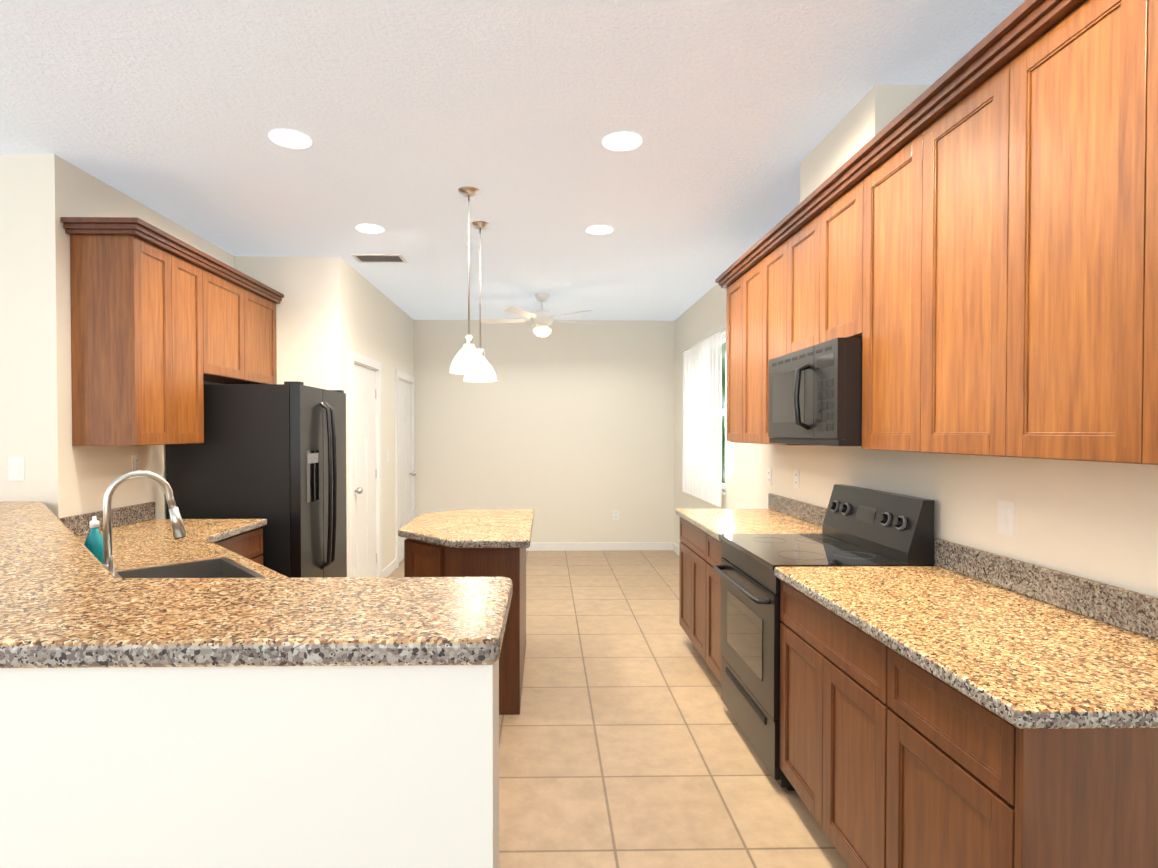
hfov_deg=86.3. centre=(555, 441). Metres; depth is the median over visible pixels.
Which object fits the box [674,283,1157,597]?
wall
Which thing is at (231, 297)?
upper cabinet
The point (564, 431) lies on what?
wall
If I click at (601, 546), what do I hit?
baseboard
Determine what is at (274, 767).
wall
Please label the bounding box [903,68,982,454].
upper cabinet
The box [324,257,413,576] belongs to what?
wall
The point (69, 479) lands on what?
wall
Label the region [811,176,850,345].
upper cabinet
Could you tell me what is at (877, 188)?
upper cabinet
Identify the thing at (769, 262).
upper cabinet
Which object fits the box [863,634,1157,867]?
base cabinet
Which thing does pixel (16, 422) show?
wall
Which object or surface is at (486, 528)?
countertop
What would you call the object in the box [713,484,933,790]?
range
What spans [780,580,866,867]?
base cabinet
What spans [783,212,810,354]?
upper cabinet
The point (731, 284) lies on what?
upper cabinet
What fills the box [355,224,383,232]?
recessed light
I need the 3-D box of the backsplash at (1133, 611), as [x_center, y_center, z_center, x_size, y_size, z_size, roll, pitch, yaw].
[1.510,0.436,2.734,0.022,0.104,3.103,0,1,-1]
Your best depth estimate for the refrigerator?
3.90 m
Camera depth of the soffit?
2.57 m
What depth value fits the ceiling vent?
4.82 m
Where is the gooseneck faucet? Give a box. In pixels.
[103,470,186,576]
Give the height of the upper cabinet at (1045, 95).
1.083 m
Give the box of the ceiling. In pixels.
[0,0,1024,320]
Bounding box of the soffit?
[800,84,930,202]
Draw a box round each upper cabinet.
[64,225,183,445]
[180,253,211,443]
[212,265,251,383]
[252,285,279,383]
[723,272,738,441]
[735,260,754,442]
[755,236,802,444]
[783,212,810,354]
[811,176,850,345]
[851,132,906,450]
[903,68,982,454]
[979,0,1106,461]
[1103,0,1157,464]
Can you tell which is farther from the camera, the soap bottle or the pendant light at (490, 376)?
the pendant light at (490, 376)
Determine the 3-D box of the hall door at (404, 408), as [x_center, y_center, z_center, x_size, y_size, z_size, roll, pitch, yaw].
[-1.703,0.329,6.996,0.108,2.008,0.738,0,1,-1]
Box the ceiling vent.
[351,254,407,262]
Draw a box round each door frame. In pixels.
[349,350,381,576]
[395,369,414,567]
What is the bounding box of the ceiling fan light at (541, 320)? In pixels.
[481,293,598,336]
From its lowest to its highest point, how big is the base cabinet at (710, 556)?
0.872 m
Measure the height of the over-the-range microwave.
0.427 m
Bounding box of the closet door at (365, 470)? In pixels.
[354,364,376,576]
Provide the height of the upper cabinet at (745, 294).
1.083 m
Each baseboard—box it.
[382,559,396,576]
[526,542,673,550]
[673,543,679,554]
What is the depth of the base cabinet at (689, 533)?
3.96 m
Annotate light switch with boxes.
[8,457,23,480]
[997,499,1014,535]
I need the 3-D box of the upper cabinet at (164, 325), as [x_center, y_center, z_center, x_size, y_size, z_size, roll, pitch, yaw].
[-2.296,-0.521,3.313,0.318,1.083,0.374,0,1,-1]
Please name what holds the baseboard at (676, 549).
attached to the wall at (1095, 521)
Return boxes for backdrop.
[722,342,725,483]
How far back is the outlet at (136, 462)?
3.62 m
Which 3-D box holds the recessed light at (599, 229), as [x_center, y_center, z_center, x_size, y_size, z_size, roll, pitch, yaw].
[0.294,-1.417,4.147,0.184,0.004,0.184,0,1,-1]
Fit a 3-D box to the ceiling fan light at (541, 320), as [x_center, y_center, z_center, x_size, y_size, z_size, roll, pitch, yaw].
[-0.155,-1.237,6.124,1.208,0.420,1.195,0,1,-1]
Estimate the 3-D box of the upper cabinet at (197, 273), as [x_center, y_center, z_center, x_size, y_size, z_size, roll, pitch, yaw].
[-2.301,-0.525,3.598,0.318,1.083,0.434,0,1,-1]
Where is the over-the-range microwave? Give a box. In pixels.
[768,338,861,445]
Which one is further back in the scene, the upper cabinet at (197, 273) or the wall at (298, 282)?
the wall at (298, 282)
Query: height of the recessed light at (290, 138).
0.004 m
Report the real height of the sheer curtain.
1.540 m
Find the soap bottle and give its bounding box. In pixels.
[84,516,102,563]
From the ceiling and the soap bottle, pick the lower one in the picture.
the soap bottle
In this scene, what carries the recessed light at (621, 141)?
in the ceiling
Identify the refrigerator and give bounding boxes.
[166,381,346,577]
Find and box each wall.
[0,154,33,501]
[0,658,498,867]
[30,154,234,519]
[235,256,324,388]
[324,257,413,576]
[414,320,673,542]
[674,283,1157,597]
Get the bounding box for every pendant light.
[450,186,487,373]
[464,221,496,381]
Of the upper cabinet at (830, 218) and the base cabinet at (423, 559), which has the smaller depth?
the upper cabinet at (830, 218)
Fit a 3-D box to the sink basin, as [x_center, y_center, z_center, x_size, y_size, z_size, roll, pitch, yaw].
[-1.276,0.585,2.178,0.406,0.187,0.736,-1,1,-43]
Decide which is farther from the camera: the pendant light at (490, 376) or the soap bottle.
the pendant light at (490, 376)
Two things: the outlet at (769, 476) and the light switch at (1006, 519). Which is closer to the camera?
the light switch at (1006, 519)
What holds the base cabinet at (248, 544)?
on the floor
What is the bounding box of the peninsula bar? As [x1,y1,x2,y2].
[0,502,512,667]
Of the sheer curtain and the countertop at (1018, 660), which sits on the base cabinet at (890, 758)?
the countertop at (1018, 660)
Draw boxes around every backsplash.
[60,502,154,535]
[768,493,1157,639]
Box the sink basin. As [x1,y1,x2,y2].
[115,557,266,577]
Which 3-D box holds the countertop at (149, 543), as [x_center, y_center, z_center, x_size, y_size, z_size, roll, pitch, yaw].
[-1.383,0.511,2.575,1.050,0.040,3.211,-1,1,-42]
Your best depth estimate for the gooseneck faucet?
2.02 m
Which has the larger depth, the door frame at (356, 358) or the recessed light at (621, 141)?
the door frame at (356, 358)
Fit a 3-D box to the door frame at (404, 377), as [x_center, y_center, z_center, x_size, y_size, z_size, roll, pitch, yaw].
[-1.725,0.288,6.998,0.068,2.105,0.910,0,1,-1]
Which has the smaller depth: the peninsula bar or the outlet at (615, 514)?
the peninsula bar
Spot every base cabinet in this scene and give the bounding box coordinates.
[214,527,262,564]
[404,538,525,714]
[679,517,698,650]
[699,529,721,682]
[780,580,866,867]
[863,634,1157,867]
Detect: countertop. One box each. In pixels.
[76,519,288,577]
[398,509,533,547]
[676,509,1157,728]
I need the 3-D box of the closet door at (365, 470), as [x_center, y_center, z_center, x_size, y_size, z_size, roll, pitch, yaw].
[-1.677,0.350,5.472,0.108,2.008,0.738,0,1,-1]
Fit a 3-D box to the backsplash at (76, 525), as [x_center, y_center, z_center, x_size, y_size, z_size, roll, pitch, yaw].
[-2.446,0.426,3.408,0.022,0.104,0.718,0,1,-1]
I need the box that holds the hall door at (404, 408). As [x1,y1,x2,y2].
[398,380,415,562]
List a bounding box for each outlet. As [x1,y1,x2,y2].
[132,455,140,470]
[613,510,618,519]
[767,468,771,484]
[794,469,799,488]
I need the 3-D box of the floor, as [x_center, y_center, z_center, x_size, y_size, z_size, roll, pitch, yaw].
[-2.227,1.430,2.419,7.750,0.050,10.390,0,1,-1]
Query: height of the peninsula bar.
0.045 m
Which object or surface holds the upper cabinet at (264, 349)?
attached to the wall at (69, 479)
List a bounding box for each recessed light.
[269,129,311,148]
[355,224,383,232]
[586,225,612,234]
[603,132,641,150]
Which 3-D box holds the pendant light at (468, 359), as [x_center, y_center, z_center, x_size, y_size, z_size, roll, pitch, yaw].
[-0.490,-0.898,3.481,0.216,1.022,0.216,0,1,-1]
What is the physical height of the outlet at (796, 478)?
0.116 m
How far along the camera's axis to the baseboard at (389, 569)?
6.24 m
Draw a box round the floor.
[388,550,848,867]
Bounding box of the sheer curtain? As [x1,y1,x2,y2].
[682,326,725,506]
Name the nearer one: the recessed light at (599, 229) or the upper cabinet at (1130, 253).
the upper cabinet at (1130, 253)
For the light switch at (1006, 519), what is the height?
0.116 m

